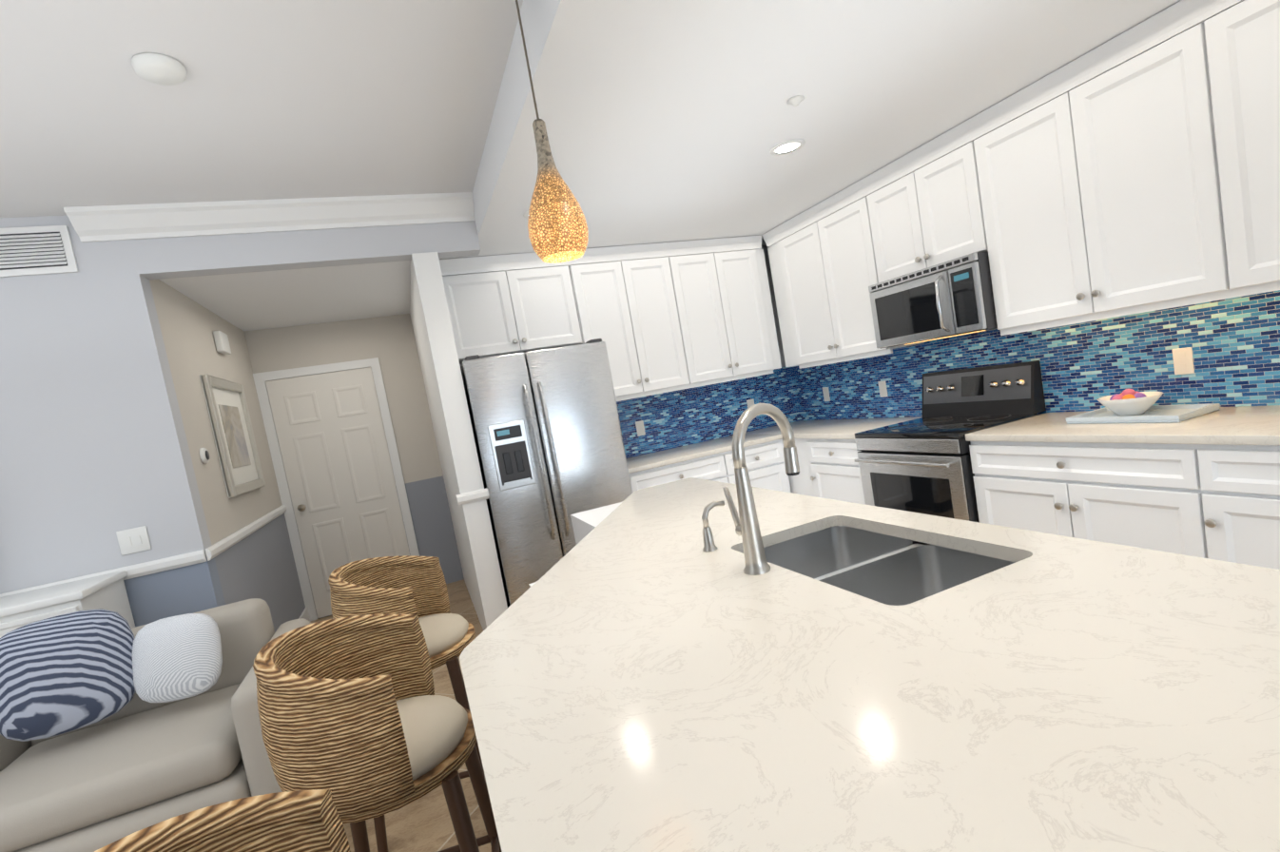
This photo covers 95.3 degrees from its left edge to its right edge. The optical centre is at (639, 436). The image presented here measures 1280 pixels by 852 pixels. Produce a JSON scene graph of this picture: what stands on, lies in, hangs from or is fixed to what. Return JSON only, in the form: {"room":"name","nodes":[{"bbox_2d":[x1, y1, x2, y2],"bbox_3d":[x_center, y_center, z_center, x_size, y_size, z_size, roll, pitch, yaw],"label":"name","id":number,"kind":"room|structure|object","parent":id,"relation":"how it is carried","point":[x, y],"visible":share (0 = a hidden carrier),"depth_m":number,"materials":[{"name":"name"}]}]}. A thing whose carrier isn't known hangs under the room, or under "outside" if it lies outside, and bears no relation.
{"room":"kitchen","nodes":[
{"label":"kitchen","id":0,"kind":"room"},
{"bbox_2d":[0,214,225,627],"bbox_3d":[-3.803,0.543,2.438,3.250,2.720,0.120,-12,5,-21],"label":"wall","id":1,"kind":"structure","parent":0,"point":[95,456],"depth_m":2.83,"materials":[{"name":"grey paint"}]},
{"bbox_2d":[0,225,78,277],"bbox_3d":[-2.887,-0.861,2.712,0.390,0.220,0.022,-12,5,-21],"label":"air vent grille","id":2,"kind":"object","parent":1,"relation":"attached to","point":[34,250],"visible":1,"depth_m":2.73,"materials":[{"name":"white metal"}]},
{"bbox_2d":[116,525,151,555],"bbox_3d":[-2.501,0.514,2.881,0.120,0.120,0.010,-12,5,-21],"label":"switch plate","id":3,"kind":"object","parent":1,"relation":"attached to","point":[133,540],"visible":1,"depth_m":2.88,"materials":[{"name":"white plastic"}]},
{"bbox_2d":[149,279,305,632],"bbox_3d":[-2.741,0.242,3.931,0.120,2.720,1.880,-12,5,-21],"label":"wall","id":4,"kind":"structure","parent":0,"point":[260,563],"depth_m":3.62,"materials":[{"name":"paint"}]},
{"bbox_2d":[199,447,209,464],"bbox_3d":[-2.419,0.105,3.246,0.022,0.090,0.090,-12,5,-21],"label":"thermostat","id":5,"kind":"object","parent":4,"relation":"attached to","point":[204,455],"visible":1,"depth_m":3.22,"materials":[{"name":"white plastic"}]},
{"bbox_2d":[213,330,231,354],"bbox_3d":[-2.850,-0.639,3.979,0.043,0.140,0.180,-12,5,-21],"label":"door chime","id":6,"kind":"object","parent":4,"relation":"attached to","point":[222,341],"visible":1,"depth_m":3.91,"materials":[{"name":"white plastic"}]},
{"bbox_2d":[199,374,265,498],"bbox_3d":[-2.683,-0.004,3.877,0.035,0.750,0.820,-12,5,-21],"label":"framed picture","id":7,"kind":"object","parent":4,"relation":"attached to","point":[233,434],"visible":1,"depth_m":3.81,"materials":[{"name":"white"}]},
{"bbox_2d":[298,606,310,621],"bbox_3d":[-2.433,1.501,3.996,0.017,0.129,1.998,-12,5,-21],"label":"baseboard","id":8,"kind":"structure","parent":4,"relation":"attached to","point":[304,614],"depth_m":4.76,"materials":[{"name":"white"}]},
{"bbox_2d":[0,0,523,217],"bbox_3d":[-1.919,-0.977,-0.817,4.920,0.100,7.300,-12,5,-21],"label":"ceiling","id":9,"kind":"structure","parent":0,"point":[279,99],"depth_m":2.14,"materials":[{"name":"white paint"}]},
{"bbox_2d":[131,52,186,85],"bbox_3d":[-1.546,-1.177,1.879,0.140,0.038,0.140,-12,5,-21],"label":"smoke detector","id":10,"kind":"object","parent":9,"relation":"attached to","point":[160,68],"visible":1,"depth_m":1.85,"materials":[{"name":"white plastic"}]},
{"bbox_2d":[515,0,588,263],"bbox_3d":[-0.307,-0.966,1.735,0.180,0.859,0.180,-12,5,-21],"label":"pendant light","id":11,"kind":"object","parent":9,"relation":"hanging from","point":[557,228],"visible":1,"depth_m":1.71,"materials":[{"name":"gold glass"}]},
{"bbox_2d":[159,260,409,331],"bbox_3d":[-2.323,-1.147,4.088,1.280,0.360,1.880,-12,5,-21],"label":"ceiling","id":12,"kind":"structure","parent":0,"point":[258,300],"depth_m":3.93,"materials":[{"name":"white paint"}]},
{"bbox_2d":[131,220,480,280],"bbox_3d":[-1.765,-1.109,3.233,1.670,0.300,0.120,-12,5,-21],"label":"wall","id":13,"kind":"structure","parent":0,"point":[176,257],"depth_m":3.15,"materials":[{"name":"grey paint"}]},
{"bbox_2d":[63,192,474,242],"bbox_3d":[-1.824,-1.173,3.085,1.858,0.130,0.108,-12,5,-21],"label":"crown molding","id":14,"kind":"structure","parent":13,"relation":"attached to","point":[122,222],"depth_m":2.98,"materials":[{"name":"white"}]},
{"bbox_2d":[244,313,464,619],"bbox_3d":[-2.461,0.102,5.117,1.540,2.720,0.120,-12,5,-21],"label":"wall","id":15,"kind":"structure","parent":0,"point":[389,341],"depth_m":5.18,"materials":[{"name":"paint"}]},
{"bbox_2d":[252,357,419,620],"bbox_3d":[-2.529,0.435,4.978,0.950,2.109,0.087,-12,5,-21],"label":"hall door","id":16,"kind":"structure","parent":15,"relation":"in","point":[332,443],"depth_m":4.97,"materials":[{"name":"white wood"}]},
{"bbox_2d":[310,579,491,851],"bbox_3d":[-0.575,1.534,0.807,7.840,0.100,9.540,-12,5,-21],"label":"floor","id":17,"kind":"structure","parent":0,"point":[423,824],"depth_m":2.18,"materials":[{"name":"wood"}]},
{"bbox_2d":[0,569,135,638],"bbox_3d":[-3.230,1.324,2.351,1.920,1.000,0.432,-12,5,-21],"label":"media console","id":18,"kind":"object","parent":17,"relation":"on","point":[106,591],"visible":0.17,"depth_m":2.53,"materials":[{"name":"white wood"}]},
{"bbox_2d":[0,598,310,851],"bbox_3d":[-1.777,1.170,2.082,1.080,0.840,0.800,-12,5,-21],"label":"sofa","id":19,"kind":"object","parent":17,"relation":"on","point":[136,763],"visible":0.54,"depth_m":1.86,"materials":[{"name":"beige fabric"}]},
{"bbox_2d":[0,608,222,741],"bbox_3d":[-1.889,0.802,2.089,0.677,0.392,0.198,-12,5,-21],"label":"cushions","id":20,"kind":"object","parent":19,"relation":"on","point":[65,673],"visible":1,"depth_m":2.05,"materials":[{"name":"fabric"}]},
{"bbox_2d":[94,789,350,851],"bbox_3d":[-0.428,0.969,0.700,0.461,0.978,0.498,-12,5,-21],"label":"bar stool","id":21,"kind":"object","parent":17,"relation":"on","point":[303,821],"visible":1,"depth_m":0.86,"materials":[{"name":"brown wicker"}]},
{"bbox_2d":[252,613,501,851],"bbox_3d":[-0.613,0.942,1.487,0.481,0.978,0.497,-12,5,-21],"label":"bar stool","id":22,"kind":"object","parent":17,"relation":"on","point":[360,720],"visible":0.94,"depth_m":1.32,"materials":[{"name":"brown wicker"}]},
{"bbox_2d":[328,555,484,851],"bbox_3d":[-0.810,0.922,2.194,0.497,0.978,0.497,-12,5,-21],"label":"bar stool","id":23,"kind":"object","parent":17,"relation":"on","point":[404,585],"visible":0.54,"depth_m":2.13,"materials":[{"name":"brown wicker"}]},
{"bbox_2d":[460,338,632,607],"bbox_3d":[-0.617,0.331,3.993,0.896,1.800,0.909,-12,5,-21],"label":"refrigerator","id":24,"kind":"object","parent":17,"relation":"on","point":[547,432],"visible":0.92,"depth_m":3.58,"materials":[{"name":"grey metal"}]},
{"bbox_2d":[629,452,732,492],"bbox_3d":[0.227,0.614,4.482,0.760,0.879,0.639,-12,5,-21],"label":"base cabinet","id":25,"kind":"object","parent":17,"relation":"on","point":[709,468],"depth_m":4.19,"materials":[{"name":"white paint"}]},
{"bbox_2d":[625,433,781,475],"bbox_3d":[0.377,0.118,4.525,1.316,0.035,0.646,-12,5,-21],"label":"countertop","id":26,"kind":"structure","parent":25,"relation":"on","point":[715,445],"depth_m":4.38,"materials":[{"name":"beige stone"}]},
{"bbox_2d":[728,441,789,492],"bbox_3d":[0.820,0.492,4.716,0.538,0.879,0.639,-12,5,-21],"label":"base cabinet","id":27,"kind":"object","parent":17,"relation":"on","point":[766,466],"depth_m":4.43,"materials":[{"name":"white paint"}]},
{"bbox_2d":[781,437,808,495],"bbox_3d":[1.514,0.384,4.517,0.670,0.879,0.285,-12,5,-21],"label":"base cabinet","id":28,"kind":"object","parent":17,"relation":"on","point":[798,484],"depth_m":4.42,"materials":[{"name":"white paint"}]},
{"bbox_2d":[800,437,865,504],"bbox_3d":[1.669,0.387,4.127,0.670,0.879,0.554,-12,5,-21],"label":"base cabinet","id":29,"kind":"object","parent":17,"relation":"on","point":[831,471],"depth_m":4.04,"materials":[{"name":"white paint"}]},
{"bbox_2d":[747,414,921,437],"bbox_3d":[1.424,-0.066,4.508,0.653,0.035,1.446,-12,5,-21],"label":"countertop","id":30,"kind":"structure","parent":29,"relation":"on","point":[804,427],"depth_m":4.30,"materials":[{"name":"beige stone"}]},
{"bbox_2d":[459,402,1279,851],"bbox_3d":[0.255,0.600,1.560,1.351,1.334,3.000,-12,5,-21],"label":"kitchen island","id":31,"kind":"object","parent":17,"relation":"on","point":[699,665],"visible":1,"depth_m":0.89,"materials":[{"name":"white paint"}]},
{"bbox_2d":[701,402,800,575],"bbox_3d":[0.305,0.119,1.640,0.259,0.420,0.326,-12,5,-21],"label":"faucet","id":32,"kind":"object","parent":31,"relation":"on","point":[753,561],"depth_m":1.52,"materials":[{"name":"silver metal"}]},
{"bbox_2d":[853,360,1046,522],"bbox_3d":[1.833,0.239,3.483,0.745,1.210,0.756,-12,5,-21],"label":"range","id":33,"kind":"object","parent":17,"relation":"on","point":[922,464],"visible":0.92,"depth_m":3.36,"materials":[{"name":"silver metal"}]},
{"bbox_2d":[969,441,1200,557],"bbox_3d":[2.234,0.394,2.728,0.647,0.879,0.938,-12,5,-21],"label":"base cabinet","id":34,"kind":"object","parent":17,"relation":"on","point":[1132,495],"depth_m":2.51,"materials":[{"name":"white paint"}]},
{"bbox_2d":[965,403,1279,445],"bbox_3d":[2.239,-0.052,2.451,0.653,0.035,1.448,-12,5,-21],"label":"countertop","id":35,"kind":"structure","parent":34,"relation":"on","point":[1258,423],"depth_m":2.37,"materials":[{"name":"beige stone"}]},
{"bbox_2d":[1066,388,1220,424],"bbox_3d":[2.244,-0.151,2.632,0.300,0.131,0.440,-12,5,-21],"label":"tray","id":36,"kind":"object","parent":35,"relation":"on","point":[1129,406],"visible":1,"depth_m":2.61,"materials":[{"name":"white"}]},
{"bbox_2d":[1188,445,1279,569],"bbox_3d":[2.502,0.398,2.053,0.647,0.879,0.514,-12,5,-21],"label":"base cabinet","id":37,"kind":"object","parent":17,"relation":"on","point":[1236,488],"depth_m":2.07,"materials":[{"name":"white paint"}]},
{"bbox_2d":[409,252,507,630],"bbox_3d":[-1.427,-0.023,4.374,0.140,2.720,2.020,-12,5,-21],"label":"wall","id":38,"kind":"structure","parent":0,"point":[446,397],"depth_m":3.47,"materials":[{"name":"white paint"}]},
{"bbox_2d":[459,245,785,367],"bbox_3d":[0.023,-0.312,4.806,2.930,2.720,0.120,-12,5,-21],"label":"wall","id":39,"kind":"structure","parent":0,"point":[773,301],"depth_m":5.20,"materials":[{"name":"white paint"}]},
{"bbox_2d":[439,252,583,364],"bbox_3d":[-0.943,-0.917,4.177,0.910,0.656,0.328,-12,5,-21],"label":"upper cabinet","id":40,"kind":"object","parent":39,"relation":"attached to","point":[512,303],"depth_m":4.02,"materials":[{"name":"white paint"}]},
{"bbox_2d":[568,242,694,399],"bbox_3d":[-0.124,-0.866,4.501,0.790,1.087,0.328,-12,5,-21],"label":"upper cabinet","id":41,"kind":"object","parent":39,"relation":"attached to","point":[627,296],"depth_m":4.36,"materials":[{"name":"white paint"}]},
{"bbox_2d":[667,235,777,384],"bbox_3d":[0.598,-1.015,4.786,0.790,1.087,0.328,-12,5,-21],"label":"upper cabinet","id":42,"kind":"object","parent":39,"relation":"attached to","point":[719,281],"depth_m":4.64,"materials":[{"name":"white paint"}]},
{"bbox_2d":[438,0,1181,259],"bbox_3d":[1.310,-1.563,0.888,2.930,0.320,8.100,-12,5,-21],"label":"ceiling","id":43,"kind":"structure","parent":0,"point":[668,121],"depth_m":2.36,"materials":[{"name":"white paint"}]},
{"bbox_2d":[523,210,528,219],"bbox_3d":[-0.564,-1.248,3.267,0.176,0.008,0.176,-12,5,-21],"label":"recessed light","id":44,"kind":"object","parent":43,"relation":"in","point":[526,215],"visible":0.17,"depth_m":3.24,"materials":[{"name":"white"}]},
{"bbox_2d":[769,138,805,155],"bbox_3d":[0.741,-1.452,2.932,0.176,0.008,0.176,-12,5,-21],"label":"recessed light","id":45,"kind":"object","parent":43,"relation":"in","point":[785,146],"visible":0.98,"depth_m":2.93,"materials":[{"name":"white plastic"}]},
{"bbox_2d":[787,95,804,106],"bbox_3d":[0.648,-1.388,2.423,0.072,0.024,0.072,-12,5,-21],"label":"sprinkler head","id":46,"kind":"object","parent":43,"relation":"attached to","point":[795,101],"visible":1,"depth_m":2.41},
{"bbox_2d":[774,182,926,368],"bbox_3d":[1.489,-1.132,4.263,0.327,1.087,0.959,-12,5,-21],"label":"upper cabinet","id":47,"kind":"object","parent":0,"relation":"attached to","point":[825,271],"depth_m":4.17,"materials":[{"name":"white paint"}]},
{"bbox_2d":[857,121,983,284],"bbox_3d":[1.769,-1.336,3.447,0.327,0.662,0.761,-12,5,-21],"label":"upper cabinet","id":48,"kind":"object","parent":0,"relation":"attached to","point":[920,207],"depth_m":3.36,"materials":[{"name":"white paint"}]},
{"bbox_2d":[868,251,997,349],"bbox_3d":[1.789,-0.790,3.459,0.462,0.409,0.752,-12,5,-21],"label":"microwave","id":49,"kind":"object","parent":48,"relation":"attached to","point":[952,298],"visible":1,"depth_m":3.29,"materials":[{"name":"grey metal"}]},
{"bbox_2d":[964,0,1219,334],"bbox_3d":[2.119,-1.122,2.673,0.327,1.087,0.939,-12,5,-21],"label":"upper cabinet","id":50,"kind":"object","parent":0,"relation":"attached to","point":[1113,205],"depth_m":2.53,"materials":[{"name":"white paint"}]},
{"bbox_2d":[1192,0,1279,296],"bbox_3d":[2.386,-1.118,1.997,0.327,1.087,0.514,-12,5,-21],"label":"upper cabinet","id":51,"kind":"object","parent":0,"relation":"attached to","point":[1238,41],"depth_m":2.11,"materials":[{"name":"white paint"}]},
{"bbox_3d":[-3.999,0.882,-1.563,0.120,2.720,7.420,-12,5,-21],"label":"wall","id":52,"kind":"structure","parent":0,"visible":0},
{"bbox_2d":[0,545,214,597],"bbox_3d":[-3.684,0.910,2.406,3.242,0.062,0.030,-12,5,-21],"label":"trim","id":53,"kind":"structure","parent":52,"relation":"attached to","point":[213,551],"depth_m":2.90,"materials":[{"name":"white wood"}]},
{"bbox_2d":[212,504,286,557],"bbox_3d":[-2.588,0.601,3.928,0.025,0.062,1.998,-12,5,-21],"label":"trim","id":54,"kind":"structure","parent":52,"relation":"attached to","point":[223,545],"depth_m":3.66,"materials":[{"name":"white wood"}]}
]}

